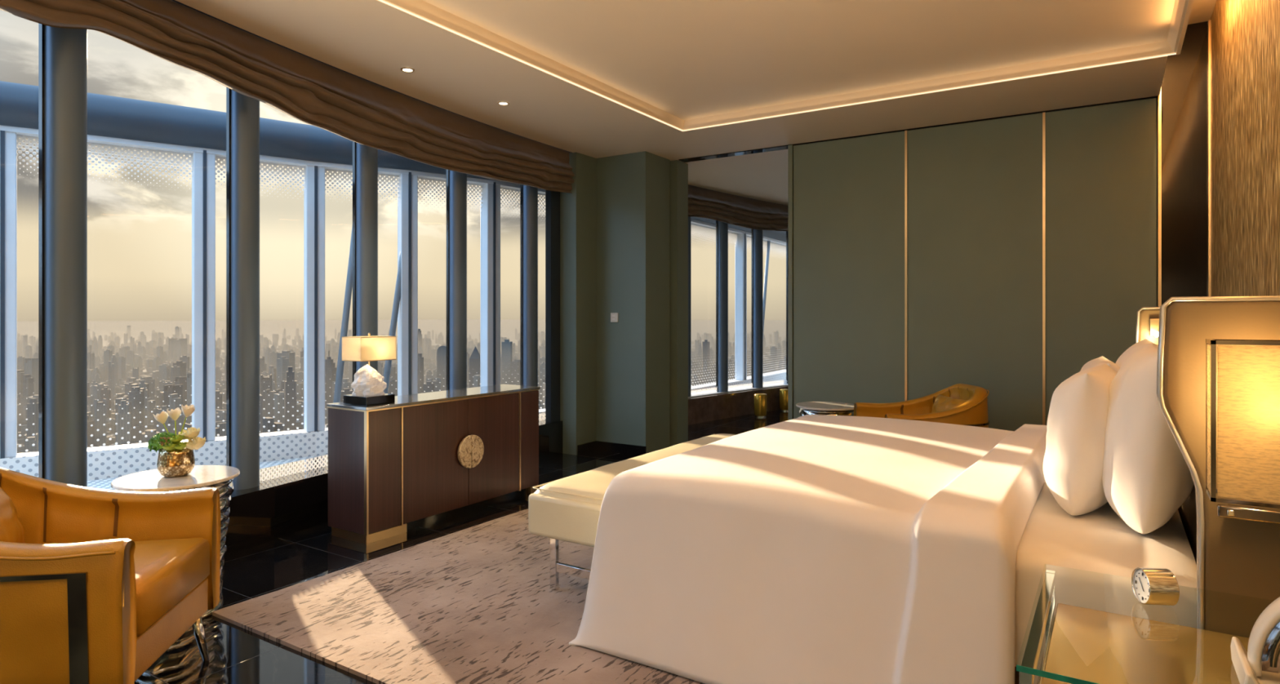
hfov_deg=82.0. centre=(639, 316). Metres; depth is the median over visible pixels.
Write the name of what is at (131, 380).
high rise
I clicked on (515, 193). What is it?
screen
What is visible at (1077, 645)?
nightstand
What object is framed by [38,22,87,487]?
column
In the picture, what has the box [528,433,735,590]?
bench
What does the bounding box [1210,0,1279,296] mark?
wall
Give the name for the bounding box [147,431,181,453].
hydrangea
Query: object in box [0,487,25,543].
lumbar cushion
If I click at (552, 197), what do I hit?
wall
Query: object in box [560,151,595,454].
wall
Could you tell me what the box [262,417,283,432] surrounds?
high rise
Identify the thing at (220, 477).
side table
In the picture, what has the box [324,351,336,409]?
spired tower
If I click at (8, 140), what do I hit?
window mullion
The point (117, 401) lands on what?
high rise
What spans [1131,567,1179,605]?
desk clock
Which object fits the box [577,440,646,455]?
baseboard
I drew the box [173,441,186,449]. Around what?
ranunculus
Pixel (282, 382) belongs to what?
high rise
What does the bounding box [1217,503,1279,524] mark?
rail
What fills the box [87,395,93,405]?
high rise
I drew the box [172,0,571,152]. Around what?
wall
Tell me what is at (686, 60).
ceiling
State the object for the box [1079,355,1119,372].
bed pillow
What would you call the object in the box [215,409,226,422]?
high rise
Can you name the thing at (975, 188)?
wall panel
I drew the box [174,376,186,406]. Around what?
high rise
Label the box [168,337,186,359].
tower
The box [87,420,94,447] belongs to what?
high rise
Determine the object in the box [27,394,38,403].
high rise
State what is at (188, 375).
high rise
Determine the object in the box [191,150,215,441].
window mullion
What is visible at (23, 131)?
trim
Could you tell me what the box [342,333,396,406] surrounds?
table lamp
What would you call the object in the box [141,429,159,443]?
high rise
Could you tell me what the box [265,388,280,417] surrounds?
high rise
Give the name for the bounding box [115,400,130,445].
high rise
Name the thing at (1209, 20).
trim
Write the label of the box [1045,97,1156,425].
wall panel
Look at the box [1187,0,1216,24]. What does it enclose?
ceiling
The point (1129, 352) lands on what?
bed pillow
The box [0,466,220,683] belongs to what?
armchair
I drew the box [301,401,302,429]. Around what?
high rise
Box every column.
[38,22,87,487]
[226,87,328,489]
[352,141,377,391]
[446,169,466,390]
[520,184,545,421]
[595,151,670,453]
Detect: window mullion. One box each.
[0,130,17,458]
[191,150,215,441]
[303,164,324,431]
[397,172,417,395]
[480,182,500,386]
[734,232,746,380]
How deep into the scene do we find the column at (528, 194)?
6.77 m
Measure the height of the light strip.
0.004 m
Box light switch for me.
[610,312,617,322]
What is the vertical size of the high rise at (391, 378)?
184.512 m
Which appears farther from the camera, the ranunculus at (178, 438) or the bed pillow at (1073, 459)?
the ranunculus at (178, 438)
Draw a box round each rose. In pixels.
[177,426,199,439]
[184,436,205,449]
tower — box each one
[24,358,38,395]
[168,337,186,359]
[276,351,294,371]
[300,350,303,371]
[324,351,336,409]
[417,328,422,347]
[436,345,446,391]
[469,346,479,387]
[501,339,511,384]
[702,339,709,375]
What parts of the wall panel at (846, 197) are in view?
edge frame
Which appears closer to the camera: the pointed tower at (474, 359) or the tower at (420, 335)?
the pointed tower at (474, 359)
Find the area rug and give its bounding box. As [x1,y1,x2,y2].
[212,508,704,683]
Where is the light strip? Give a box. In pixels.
[378,0,1176,131]
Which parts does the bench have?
leg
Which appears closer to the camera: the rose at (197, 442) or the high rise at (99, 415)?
the rose at (197, 442)
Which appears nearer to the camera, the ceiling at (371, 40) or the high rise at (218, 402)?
the ceiling at (371, 40)
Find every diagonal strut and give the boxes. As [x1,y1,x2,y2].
[333,226,352,403]
[383,251,400,393]
[763,240,770,330]
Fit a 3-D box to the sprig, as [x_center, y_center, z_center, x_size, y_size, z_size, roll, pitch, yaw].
[-2.059,0.541,3.198,0.043,0.040,0.034,0,0,33]
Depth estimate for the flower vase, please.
3.19 m
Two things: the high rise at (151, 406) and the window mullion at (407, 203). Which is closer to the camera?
the window mullion at (407, 203)
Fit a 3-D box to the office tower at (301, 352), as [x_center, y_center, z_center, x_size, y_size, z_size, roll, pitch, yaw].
[-1957.605,297.528,4299.998,33.623,207.545,33.623,0,0,0]
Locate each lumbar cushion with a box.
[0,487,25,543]
[931,394,968,413]
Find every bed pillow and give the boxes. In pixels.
[1043,363,1117,515]
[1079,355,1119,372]
[1102,343,1193,533]
[1115,338,1157,367]
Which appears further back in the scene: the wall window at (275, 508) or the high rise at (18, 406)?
the high rise at (18, 406)
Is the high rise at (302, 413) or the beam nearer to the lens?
the beam
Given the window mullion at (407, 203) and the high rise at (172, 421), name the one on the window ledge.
the window mullion at (407, 203)
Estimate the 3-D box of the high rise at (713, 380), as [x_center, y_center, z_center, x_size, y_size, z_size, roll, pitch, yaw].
[321.678,332.225,3180.155,41.321,138.151,29.557,0,0,10]
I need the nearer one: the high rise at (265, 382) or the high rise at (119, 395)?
the high rise at (119, 395)
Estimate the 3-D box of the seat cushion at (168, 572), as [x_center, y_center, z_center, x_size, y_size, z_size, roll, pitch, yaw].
[-1.868,0.877,2.407,0.663,0.175,0.512,0,0,-10]
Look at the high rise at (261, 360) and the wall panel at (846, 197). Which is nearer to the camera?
the wall panel at (846, 197)
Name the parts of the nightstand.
post, rail, rail, post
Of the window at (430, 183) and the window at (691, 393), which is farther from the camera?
the window at (691, 393)
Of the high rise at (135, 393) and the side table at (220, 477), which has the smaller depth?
the side table at (220, 477)
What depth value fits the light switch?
7.06 m
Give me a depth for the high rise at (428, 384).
2380.01 m
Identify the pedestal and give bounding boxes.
[754,393,767,417]
[779,388,787,411]
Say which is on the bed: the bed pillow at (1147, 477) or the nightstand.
the bed pillow at (1147, 477)
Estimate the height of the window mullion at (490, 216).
2.310 m
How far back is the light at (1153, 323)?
3.62 m
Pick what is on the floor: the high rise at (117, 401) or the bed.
the bed
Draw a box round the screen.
[500,186,545,408]
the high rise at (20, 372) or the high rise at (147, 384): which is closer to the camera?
the high rise at (147, 384)
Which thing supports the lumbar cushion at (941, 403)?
on the armchair at (973, 412)
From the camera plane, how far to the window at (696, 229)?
10.69 m
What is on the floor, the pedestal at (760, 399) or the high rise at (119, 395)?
the pedestal at (760, 399)
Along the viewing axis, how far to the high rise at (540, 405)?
1893.35 m
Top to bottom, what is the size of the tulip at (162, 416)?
0.186 m
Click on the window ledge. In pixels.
(120, 460)
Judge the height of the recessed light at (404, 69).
0.004 m
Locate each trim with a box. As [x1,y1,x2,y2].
[0,124,786,245]
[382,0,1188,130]
[678,95,1158,162]
[904,130,906,400]
[1042,111,1045,425]
[1158,87,1161,306]
[1176,0,1193,54]
[1207,19,1210,296]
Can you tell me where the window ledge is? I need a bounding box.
[0,369,786,479]
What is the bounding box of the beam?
[0,80,786,242]
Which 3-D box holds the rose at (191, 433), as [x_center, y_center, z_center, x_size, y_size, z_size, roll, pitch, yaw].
[-1.994,0.519,3.257,0.084,0.056,0.083,0,0,33]
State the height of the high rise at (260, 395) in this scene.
184.930 m
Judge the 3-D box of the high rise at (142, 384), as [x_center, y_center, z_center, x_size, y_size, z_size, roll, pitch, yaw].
[-1684.942,307.913,2493.852,28.297,186.775,24.836,0,0,-33]
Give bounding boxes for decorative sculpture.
[1230,596,1279,683]
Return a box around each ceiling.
[175,0,1167,205]
[422,0,1174,119]
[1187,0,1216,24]
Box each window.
[17,134,192,452]
[215,156,304,435]
[224,413,562,556]
[324,168,398,426]
[417,177,482,391]
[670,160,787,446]
[688,216,717,396]
[691,223,737,383]
[715,220,752,391]
[746,235,786,377]
[751,228,786,387]
[786,231,787,383]
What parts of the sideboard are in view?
panel, door, handle, handle, door, panel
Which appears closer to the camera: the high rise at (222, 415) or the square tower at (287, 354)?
the high rise at (222, 415)
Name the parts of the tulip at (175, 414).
stem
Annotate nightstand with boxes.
[1016,569,1248,683]
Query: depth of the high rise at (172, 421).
2130.83 m
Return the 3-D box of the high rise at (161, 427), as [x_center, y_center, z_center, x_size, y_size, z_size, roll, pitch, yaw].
[-1328.372,325.022,2057.293,28.880,152.556,21.426,0,0,-13]
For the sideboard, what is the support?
on the floor
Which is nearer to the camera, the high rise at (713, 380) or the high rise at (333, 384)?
the high rise at (333, 384)
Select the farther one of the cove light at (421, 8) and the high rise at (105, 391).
the high rise at (105, 391)
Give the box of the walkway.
[87,455,321,490]
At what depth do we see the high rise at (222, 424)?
1711.75 m
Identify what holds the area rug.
on the floor
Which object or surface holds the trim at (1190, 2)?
attached to the ceiling at (371, 40)
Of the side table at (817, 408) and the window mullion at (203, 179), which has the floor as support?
the side table at (817, 408)
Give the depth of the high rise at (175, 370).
3305.13 m
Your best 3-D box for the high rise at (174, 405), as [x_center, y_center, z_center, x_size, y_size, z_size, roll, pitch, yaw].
[-1394.774,316.879,2210.847,24.088,168.843,26.416,0,0,10]
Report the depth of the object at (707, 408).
7.35 m
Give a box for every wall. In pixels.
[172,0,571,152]
[545,189,559,422]
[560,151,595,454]
[1156,97,1158,306]
[1161,21,1208,304]
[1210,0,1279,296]
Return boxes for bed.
[1014,295,1279,683]
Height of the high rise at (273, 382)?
157.441 m
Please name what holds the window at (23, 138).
on the window ledge
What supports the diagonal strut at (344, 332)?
on the window ledge
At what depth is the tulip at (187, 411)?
3.24 m
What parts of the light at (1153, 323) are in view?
light bulb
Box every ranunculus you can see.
[161,441,177,450]
[169,434,184,443]
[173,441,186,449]
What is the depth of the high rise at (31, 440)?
1672.10 m
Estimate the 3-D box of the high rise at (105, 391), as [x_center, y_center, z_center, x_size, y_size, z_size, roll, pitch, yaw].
[-1916.944,327.771,2643.029,23.981,147.058,18.377,0,0,-18]
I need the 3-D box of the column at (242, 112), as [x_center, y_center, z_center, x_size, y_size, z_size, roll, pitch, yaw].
[-2.124,-0.255,4.677,0.256,2.490,1.036,0,0,33]
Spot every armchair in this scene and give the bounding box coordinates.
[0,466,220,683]
[853,383,989,427]
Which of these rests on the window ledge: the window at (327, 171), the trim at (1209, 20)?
the window at (327, 171)
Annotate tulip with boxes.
[153,411,168,433]
[166,407,181,435]
[178,404,195,443]
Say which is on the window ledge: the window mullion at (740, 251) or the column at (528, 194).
the window mullion at (740, 251)
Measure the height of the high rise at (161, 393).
111.873 m
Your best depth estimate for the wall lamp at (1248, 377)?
1.63 m
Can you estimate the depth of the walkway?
5.46 m
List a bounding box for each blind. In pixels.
[0,0,574,193]
[688,184,787,231]
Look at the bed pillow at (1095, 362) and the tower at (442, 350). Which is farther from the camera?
the tower at (442, 350)
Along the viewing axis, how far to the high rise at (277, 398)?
2406.31 m
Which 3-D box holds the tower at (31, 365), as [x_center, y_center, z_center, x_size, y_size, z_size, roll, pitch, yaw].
[-2809.212,296.654,3399.998,35.447,209.293,35.447,0,0,0]
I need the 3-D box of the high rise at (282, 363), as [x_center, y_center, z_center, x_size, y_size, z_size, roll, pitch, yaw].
[-1540.015,286.499,3176.193,36.146,229.603,31.564,0,0,26]
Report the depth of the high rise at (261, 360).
3981.88 m
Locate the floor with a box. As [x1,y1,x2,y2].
[134,409,787,683]
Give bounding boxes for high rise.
[17,369,24,394]
[17,394,20,404]
[17,404,20,431]
[22,374,34,396]
[24,432,38,453]
[26,398,38,439]
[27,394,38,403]
[87,382,89,396]
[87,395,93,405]
[87,411,91,421]
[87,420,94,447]
[93,383,107,404]
[94,398,106,447]
[100,387,110,418]
[115,397,132,442]
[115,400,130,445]
[116,393,128,399]
[124,382,135,398]
[128,377,140,383]
[128,386,142,426]
[130,424,143,443]
[131,383,144,432]
[137,382,149,397]
[138,379,147,431]
[140,376,155,399]
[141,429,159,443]
[147,397,155,424]
[153,406,161,430]
[156,405,171,432]
[160,391,163,408]
[163,384,182,413]
[168,393,181,435]
[170,364,179,384]
[171,420,177,435]
[173,360,186,377]
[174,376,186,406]
[179,355,189,373]
[181,413,191,429]
[182,422,191,439]
[186,373,191,405]
[215,391,222,409]
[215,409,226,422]
[215,420,226,436]
[215,427,219,436]
[259,355,264,376]
[259,394,262,433]
[260,373,271,408]
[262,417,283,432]
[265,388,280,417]
[267,375,275,391]
[274,391,284,431]
[276,356,288,389]
[280,379,285,391]
[284,366,296,431]
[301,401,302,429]
[302,413,303,429]
[332,380,335,403]
[340,387,352,402]
[341,378,350,390]
[377,361,382,375]
[387,376,392,393]
[389,379,396,395]
[391,364,395,381]
[417,353,423,393]
[422,381,434,392]
[426,377,440,391]
[473,374,479,387]
[511,360,519,385]
[538,400,543,408]
[542,378,545,404]
[709,377,715,383]
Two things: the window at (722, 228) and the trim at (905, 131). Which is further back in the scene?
the window at (722, 228)
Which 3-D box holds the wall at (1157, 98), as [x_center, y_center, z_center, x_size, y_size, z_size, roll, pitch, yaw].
[2.554,-0.123,5.979,2.710,2.847,0.080,0,0,33]
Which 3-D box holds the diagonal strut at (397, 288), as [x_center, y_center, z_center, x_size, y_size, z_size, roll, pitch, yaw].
[-2.210,-0.175,6.705,0.185,2.297,0.326,0,0,33]
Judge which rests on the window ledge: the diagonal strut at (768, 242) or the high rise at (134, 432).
the diagonal strut at (768, 242)
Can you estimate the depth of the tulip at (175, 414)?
3.24 m
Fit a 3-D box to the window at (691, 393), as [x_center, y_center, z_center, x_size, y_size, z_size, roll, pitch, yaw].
[0.762,-0.255,9.316,0.142,2.490,0.881,0,0,33]
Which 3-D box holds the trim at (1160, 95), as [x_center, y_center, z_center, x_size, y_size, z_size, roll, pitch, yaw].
[3.630,-0.265,5.144,0.018,3.130,0.020,0,0,33]
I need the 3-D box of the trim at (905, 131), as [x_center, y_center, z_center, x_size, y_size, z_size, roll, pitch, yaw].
[2.211,-0.117,6.102,0.018,2.835,0.073,0,0,33]
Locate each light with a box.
[400,67,414,72]
[497,101,509,105]
[1146,319,1159,337]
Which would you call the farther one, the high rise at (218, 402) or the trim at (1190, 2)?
the high rise at (218, 402)
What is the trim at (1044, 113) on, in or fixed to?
attached to the wall at (1157, 98)
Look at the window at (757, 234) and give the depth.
10.14 m
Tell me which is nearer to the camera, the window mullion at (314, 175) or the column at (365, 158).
the column at (365, 158)
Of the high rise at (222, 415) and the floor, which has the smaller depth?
the floor
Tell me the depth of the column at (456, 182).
5.95 m
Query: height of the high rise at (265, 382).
182.512 m
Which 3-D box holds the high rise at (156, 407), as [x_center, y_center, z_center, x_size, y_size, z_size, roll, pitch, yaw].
[-1585.783,348.028,2422.477,25.303,106.544,19.164,0,0,8]
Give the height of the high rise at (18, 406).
109.804 m
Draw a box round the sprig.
[160,436,169,445]
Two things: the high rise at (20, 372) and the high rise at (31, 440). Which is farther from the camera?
the high rise at (20, 372)
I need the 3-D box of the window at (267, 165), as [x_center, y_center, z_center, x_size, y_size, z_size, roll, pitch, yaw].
[-3.179,-0.155,6.178,0.291,2.290,0.795,0,0,33]
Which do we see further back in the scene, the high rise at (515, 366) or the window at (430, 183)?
the high rise at (515, 366)
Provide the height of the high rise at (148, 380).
150.971 m
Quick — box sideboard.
[326,384,540,544]
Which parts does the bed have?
mattress, headboard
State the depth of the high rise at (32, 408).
1945.36 m
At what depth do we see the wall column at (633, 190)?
7.05 m
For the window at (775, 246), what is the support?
on the window ledge
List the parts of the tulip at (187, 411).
stem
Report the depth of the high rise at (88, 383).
3130.76 m
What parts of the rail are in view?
knob, rail mount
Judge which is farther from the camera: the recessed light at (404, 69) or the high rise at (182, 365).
the high rise at (182, 365)
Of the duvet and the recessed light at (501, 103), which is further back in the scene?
the recessed light at (501, 103)
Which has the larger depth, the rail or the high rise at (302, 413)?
the high rise at (302, 413)
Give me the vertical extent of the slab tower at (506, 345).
290.492 m
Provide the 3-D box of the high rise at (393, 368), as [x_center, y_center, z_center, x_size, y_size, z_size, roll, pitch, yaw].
[-1124.605,307.435,3332.284,29.953,187.729,36.220,0,0,-6]
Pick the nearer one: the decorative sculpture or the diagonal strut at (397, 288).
the decorative sculpture
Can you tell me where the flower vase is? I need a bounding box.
[156,447,195,477]
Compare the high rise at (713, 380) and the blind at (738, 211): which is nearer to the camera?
the blind at (738, 211)
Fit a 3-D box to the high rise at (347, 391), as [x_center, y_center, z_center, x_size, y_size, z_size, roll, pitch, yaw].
[-890.610,309.457,2233.603,38.482,183.686,31.891,0,0,-34]
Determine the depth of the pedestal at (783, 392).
10.12 m
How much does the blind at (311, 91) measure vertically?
0.453 m
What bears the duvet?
on the bed
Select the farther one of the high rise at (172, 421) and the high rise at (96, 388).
the high rise at (96, 388)
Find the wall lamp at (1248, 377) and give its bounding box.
[1205,338,1279,508]
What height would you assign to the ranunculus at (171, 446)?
0.040 m
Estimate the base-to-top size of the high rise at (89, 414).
98.527 m
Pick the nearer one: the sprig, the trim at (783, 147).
the sprig
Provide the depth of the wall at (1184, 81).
5.07 m
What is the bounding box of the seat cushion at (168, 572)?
[133,537,209,636]
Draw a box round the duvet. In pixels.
[568,414,1046,683]
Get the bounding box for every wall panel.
[787,131,904,420]
[906,112,1042,431]
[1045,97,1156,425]
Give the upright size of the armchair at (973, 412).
0.812 m
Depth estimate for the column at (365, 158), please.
5.10 m
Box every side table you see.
[110,465,239,619]
[795,401,854,416]
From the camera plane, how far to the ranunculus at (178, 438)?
3.19 m

